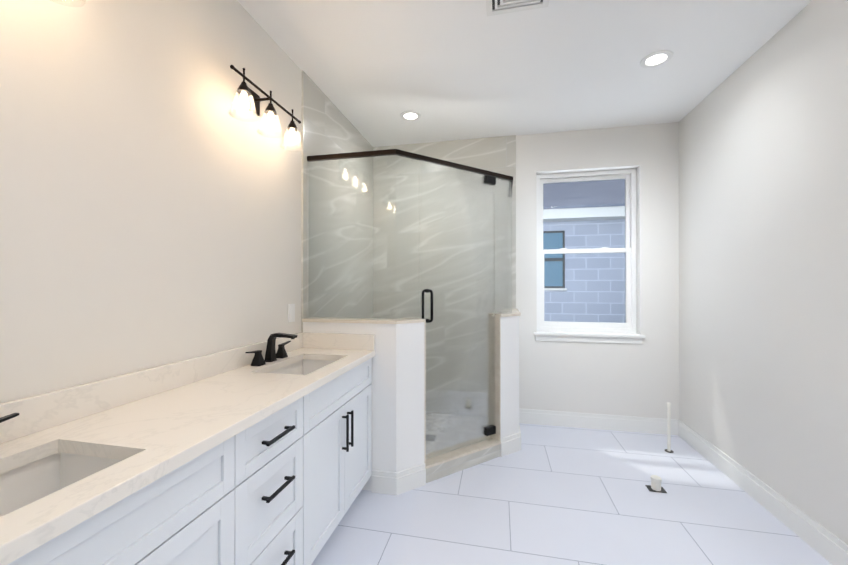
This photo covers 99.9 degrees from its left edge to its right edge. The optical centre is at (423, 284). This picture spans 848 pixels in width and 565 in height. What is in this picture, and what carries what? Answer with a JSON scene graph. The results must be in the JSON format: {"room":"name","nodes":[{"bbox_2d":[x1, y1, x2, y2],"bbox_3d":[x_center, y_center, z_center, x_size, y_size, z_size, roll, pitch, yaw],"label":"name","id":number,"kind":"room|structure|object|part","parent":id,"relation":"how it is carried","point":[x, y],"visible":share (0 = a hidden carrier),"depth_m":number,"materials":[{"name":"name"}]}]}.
{"room":"bathroom","nodes":[
{"label":"bathroom","id":0,"kind":"room"},
{"bbox_2d":[0,0,301,403],"bbox_3d":[-1.143,-0.058,1.237,0.160,2.750,5.420,0,0,12],"label":"wall","id":1,"kind":"structure","parent":0,"point":[150,201],"depth_m":1.30,"materials":[{"name":"white paint"}]},
{"bbox_2d":[51,0,85,6],"bbox_3d":[-1.065,-0.911,0.763,0.190,0.238,0.567,0,0,12],"label":"sconce","id":2,"kind":"object","parent":1,"relation":"attached to","point":[79,3],"visible":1,"depth_m":1.01,"materials":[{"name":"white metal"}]},
{"bbox_2d":[228,65,303,151],"bbox_3d":[-0.831,-0.907,1.869,0.190,0.238,0.567,0,0,12],"label":"sconce","id":3,"kind":"object","parent":1,"relation":"attached to","point":[250,99],"visible":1,"depth_m":1.85,"materials":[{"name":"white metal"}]},
{"bbox_2d":[288,304,294,321],"bbox_3d":[-0.840,0.182,2.261,0.008,0.115,0.070,0,0,12],"label":"electrical outlet plate","id":4,"kind":"object","parent":1,"relation":"attached to","point":[291,312],"visible":1,"depth_m":2.25,"materials":[{"name":"white plastic"}]},
{"bbox_2d":[301,71,372,331],"bbox_3d":[-0.672,-0.052,3.047,0.012,2.749,1.365,0,0,12],"label":"wall tile","id":5,"kind":"structure","parent":1,"relation":"attached to","point":[328,127],"depth_m":2.81,"materials":[{"name":"grey tile"}]},
{"bbox_2d":[0,360,355,564],"bbox_3d":[-0.603,0.533,1.262,0.012,0.162,1.743,0,0,12],"label":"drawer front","id":6,"kind":"structure","parent":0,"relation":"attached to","point":[87,531],"depth_m":0.73,"materials":[{"name":"white wood"}]},
{"bbox_2d":[237,0,811,146],"bbox_3d":[0.325,-1.494,0.931,3.240,0.120,5.500,0,0,12],"label":"ceiling","id":7,"kind":"structure","parent":0,"point":[447,70],"depth_m":2.25,"materials":[{"name":"white paint"}]},
{"bbox_2d":[400,111,420,120],"bbox_3d":[-0.113,-1.424,3.017,0.180,0.008,0.180,0,0,12],"label":"recessed light","id":8,"kind":"object","parent":7,"relation":"in","point":[410,115],"visible":1,"depth_m":3.01,"materials":[{"name":"white paint"}]},
{"bbox_2d":[486,0,548,15],"bbox_3d":[0.453,-1.419,1.706,0.310,0.024,0.310,0,0,12],"label":"ceiling vent","id":9,"kind":"object","parent":7,"relation":"in","point":[496,7],"visible":1,"depth_m":1.82,"materials":[{"name":"white metal"}]},
{"bbox_2d":[640,50,672,67],"bbox_3d":[1.475,-1.426,2.262,0.180,0.008,0.180,0,0,12],"label":"recessed light","id":10,"kind":"object","parent":7,"relation":"in","point":[656,59],"visible":1,"depth_m":2.25,"materials":[{"name":"white paint"}]},
{"bbox_2d":[311,423,831,564],"bbox_3d":[0.325,1.376,0.923,3.240,0.120,5.500,0,0,12],"label":"floor","id":11,"kind":"structure","parent":0,"point":[552,495],"depth_m":2.03,"materials":[{"name":"tile"}]},
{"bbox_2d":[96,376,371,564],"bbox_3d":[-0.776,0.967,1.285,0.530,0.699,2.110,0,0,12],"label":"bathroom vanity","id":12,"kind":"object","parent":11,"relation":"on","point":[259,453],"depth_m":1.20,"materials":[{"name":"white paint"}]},
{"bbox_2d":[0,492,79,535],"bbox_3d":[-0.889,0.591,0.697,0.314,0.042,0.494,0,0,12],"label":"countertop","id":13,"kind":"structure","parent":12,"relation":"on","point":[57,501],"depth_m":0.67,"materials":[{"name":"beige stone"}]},
{"bbox_2d":[244,380,303,415],"bbox_3d":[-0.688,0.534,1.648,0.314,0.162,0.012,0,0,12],"label":"countertop","id":14,"kind":"structure","parent":12,"relation":"on","point":[266,397],"depth_m":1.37,"materials":[{"name":"beige stone"}]},
{"bbox_2d":[303,322,424,490],"bbox_3d":[-0.394,0.785,2.406,0.798,1.070,0.231,0,0,12],"label":"wall","id":15,"kind":"structure","parent":11,"relation":"on","point":[398,401],"depth_m":2.27,"materials":[{"name":"white paint"}]},
{"bbox_2d":[302,317,425,323],"bbox_3d":[-0.390,0.240,2.404,0.806,0.020,0.249,0,0,12],"label":"wall cap","id":16,"kind":"object","parent":15,"relation":"on","point":[365,320],"visible":0.8,"depth_m":2.32,"materials":[{"name":"beige stone"}]},
{"bbox_2d":[307,149,512,458],"bbox_3d":[0.019,0.162,2.916,1.391,2.064,1.306,0,0,12],"label":"shower enclosure","id":17,"kind":"object","parent":16,"relation":"on","point":[487,197],"visible":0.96,"depth_m":2.67,"materials":[{"name":"clear glass"}]},
{"bbox_3d":[-0.409,-0.310,2.420,0.757,1.079,0.141,0,0,12],"label":"panel","id":18,"kind":"part","parent":17,"relation":"part of","materials":[{"name":"clear glass"}]},
{"bbox_3d":[0.019,-0.855,2.919,1.391,0.030,1.306,0,0,12],"label":"header rail","id":19,"kind":"part","parent":17,"relation":"part of","materials":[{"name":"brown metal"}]},
{"bbox_3d":[0.023,0.148,2.440,0.096,0.233,0.096,0,0,12],"label":"handle","id":20,"kind":"part","parent":17,"relation":"part of","materials":[{"name":"black metal"}]},
{"bbox_3d":[0.263,0.178,2.596,0.490,2.030,0.490,0,0,12],"label":"door","id":21,"kind":"part","parent":17,"relation":"part of","materials":[{"name":"clear glass"}]},
{"bbox_3d":[0.689,-0.308,3.099,0.141,1.079,0.672,0,0,12],"label":"panel","id":22,"kind":"part","parent":17,"relation":"part of","materials":[{"name":"clear glass"}]},
{"bbox_2d":[371,463,425,495],"bbox_3d":[-0.160,1.252,2.306,0.321,0.135,0.165,0,0,12],"label":"baseboard","id":23,"kind":"structure","parent":15,"relation":"attached to","point":[396,483],"depth_m":2.25,"materials":[{"name":"white paint"}]},
{"bbox_2d":[425,322,425,465],"bbox_3d":[-0.025,0.727,2.407,0.006,0.954,0.123,0,0,-33],"label":"jamb","id":24,"kind":"object","parent":15,"relation":"attached to","point":[425,393],"visible":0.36,"depth_m":2.36,"materials":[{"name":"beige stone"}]},
{"bbox_2d":[426,413,447,454],"bbox_3d":[-0.009,1.307,2.955,1.323,0.030,1.238,0,0,12],"label":"mosaic shower floor","id":25,"kind":"structure","parent":11,"relation":"on","point":[431,415],"depth_m":3.28,"materials":[{"name":"grey tile"}]},
{"bbox_2d":[426,435,436,441],"bbox_3d":[0.045,1.290,2.986,0.120,0.005,0.120,0,0,12],"label":"floor drain","id":26,"kind":"object","parent":25,"relation":"on","point":[430,437],"depth_m":2.99,"materials":[{"name":"silver metal"}]},
{"bbox_2d":[501,316,518,437],"bbox_3d":[0.692,0.787,3.077,0.231,1.070,0.713,0,0,12],"label":"wall","id":27,"kind":"structure","parent":11,"relation":"on","point":[509,375],"depth_m":2.79,"materials":[{"name":"white paint"}]},
{"bbox_2d":[425,438,500,482],"bbox_3d":[0.264,1.263,2.591,0.693,0.116,0.131,0,0,-33],"label":"sill","id":28,"kind":"structure","parent":27,"relation":"attached to","point":[447,463],"depth_m":2.53,"materials":[{"name":"stone"}]},
{"bbox_2d":[494,316,500,440],"bbox_3d":[0.551,0.728,2.782,0.006,0.954,0.123,0,0,-33],"label":"jamb","id":29,"kind":"object","parent":27,"relation":"attached to","point":[497,373],"visible":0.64,"depth_m":2.75,"materials":[{"name":"beige stone"}]},
{"bbox_2d":[495,309,520,316],"bbox_3d":[0.694,0.242,3.074,0.249,0.020,0.722,0,0,12],"label":"wall cap","id":30,"kind":"object","parent":27,"relation":"on","point":[515,312],"visible":0.6,"depth_m":2.81,"materials":[{"name":"beige stone"}]},
{"bbox_2d":[500,425,520,456],"bbox_3d":[0.739,1.255,3.066,0.165,0.135,0.736,0,0,12],"label":"baseboard","id":31,"kind":"structure","parent":27,"relation":"attached to","point":[510,444],"depth_m":2.78,"materials":[{"name":"white paint"}]},
{"bbox_2d":[645,475,666,492],"bbox_3d":[1.493,1.281,2.290,0.100,0.077,0.070,0,0,12],"label":"pipe stub","id":32,"kind":"object","parent":11,"relation":"on","point":[656,481],"visible":1,"depth_m":2.27,"materials":[{"name":"white plastic"}]},
{"bbox_2d":[665,403,673,452],"bbox_3d":[1.937,1.130,2.815,0.060,0.381,0.060,0,0,12],"label":"pipe stub","id":33,"kind":"object","parent":11,"relation":"on","point":[668,450],"visible":1,"depth_m":2.81,"materials":[{"name":"white plastic"}]},
{"bbox_2d":[516,122,678,418],"bbox_3d":[0.869,-0.052,3.500,2.840,2.750,0.160,0,0,12],"label":"wall","id":34,"kind":"structure","parent":0,"point":[629,379],"depth_m":3.23,"materials":[{"name":"white paint"}]},
{"bbox_2d":[373,135,515,414],"bbox_3d":[0.177,-0.051,3.559,1.438,2.749,0.012,0,0,12],"label":"wall tile","id":35,"kind":"structure","parent":34,"relation":"attached to","point":[495,154],"depth_m":3.57,"materials":[{"name":"grey tile"}]},
{"bbox_2d":[536,168,636,332],"bbox_3d":[1.528,-0.307,3.404,0.889,1.520,0.073,0,0,12],"label":"window","id":36,"kind":"structure","parent":34,"relation":"in","point":[629,325],"depth_m":3.37,"materials":[{"name":"white plastic"}]},
{"bbox_2d":[533,331,644,343],"bbox_3d":[1.515,0.493,3.343,0.950,0.080,0.193,0,0,12],"label":"window sill","id":37,"kind":"structure","parent":34,"relation":"attached to","point":[630,338],"depth_m":3.27,"materials":[{"name":"white paint"}]},
{"bbox_2d":[519,408,677,434],"bbox_3d":[1.560,1.255,3.261,1.360,0.135,0.015,0,0,12],"label":"baseboard","id":38,"kind":"structure","parent":34,"relation":"attached to","point":[602,421],"depth_m":3.25,"materials":[{"name":"white paint"}]},
{"bbox_2d":[679,0,847,544],"bbox_3d":[1.792,-0.060,0.617,0.160,2.750,5.420,0,0,12],"label":"wall","id":39,"kind":"structure","parent":0,"point":[763,263],"depth_m":2.03,"materials":[{"name":"white paint"}]},
{"bbox_2d":[678,419,847,564],"bbox_3d":[1.707,1.248,0.631,0.015,0.135,5.100,0,0,12],"label":"baseboard","id":40,"kind":"structure","parent":39,"relation":"attached to","point":[827,545],"depth_m":2.03,"materials":[{"name":"white paint"}]},
{"label":"outside","id":41,"kind":"structure","parent":0,"visible":0},
{"bbox_2d":[543,179,624,322],"bbox_3d":[3.621,0.071,11.299,21.000,9.150,16.240,0,0,12],"label":"window glass","id":42,"kind":"structure","parent":41,"point":[566,231],"depth_m":6.32,"materials":[{"name":"concrete block"},{"name":"glass"}]}
]}

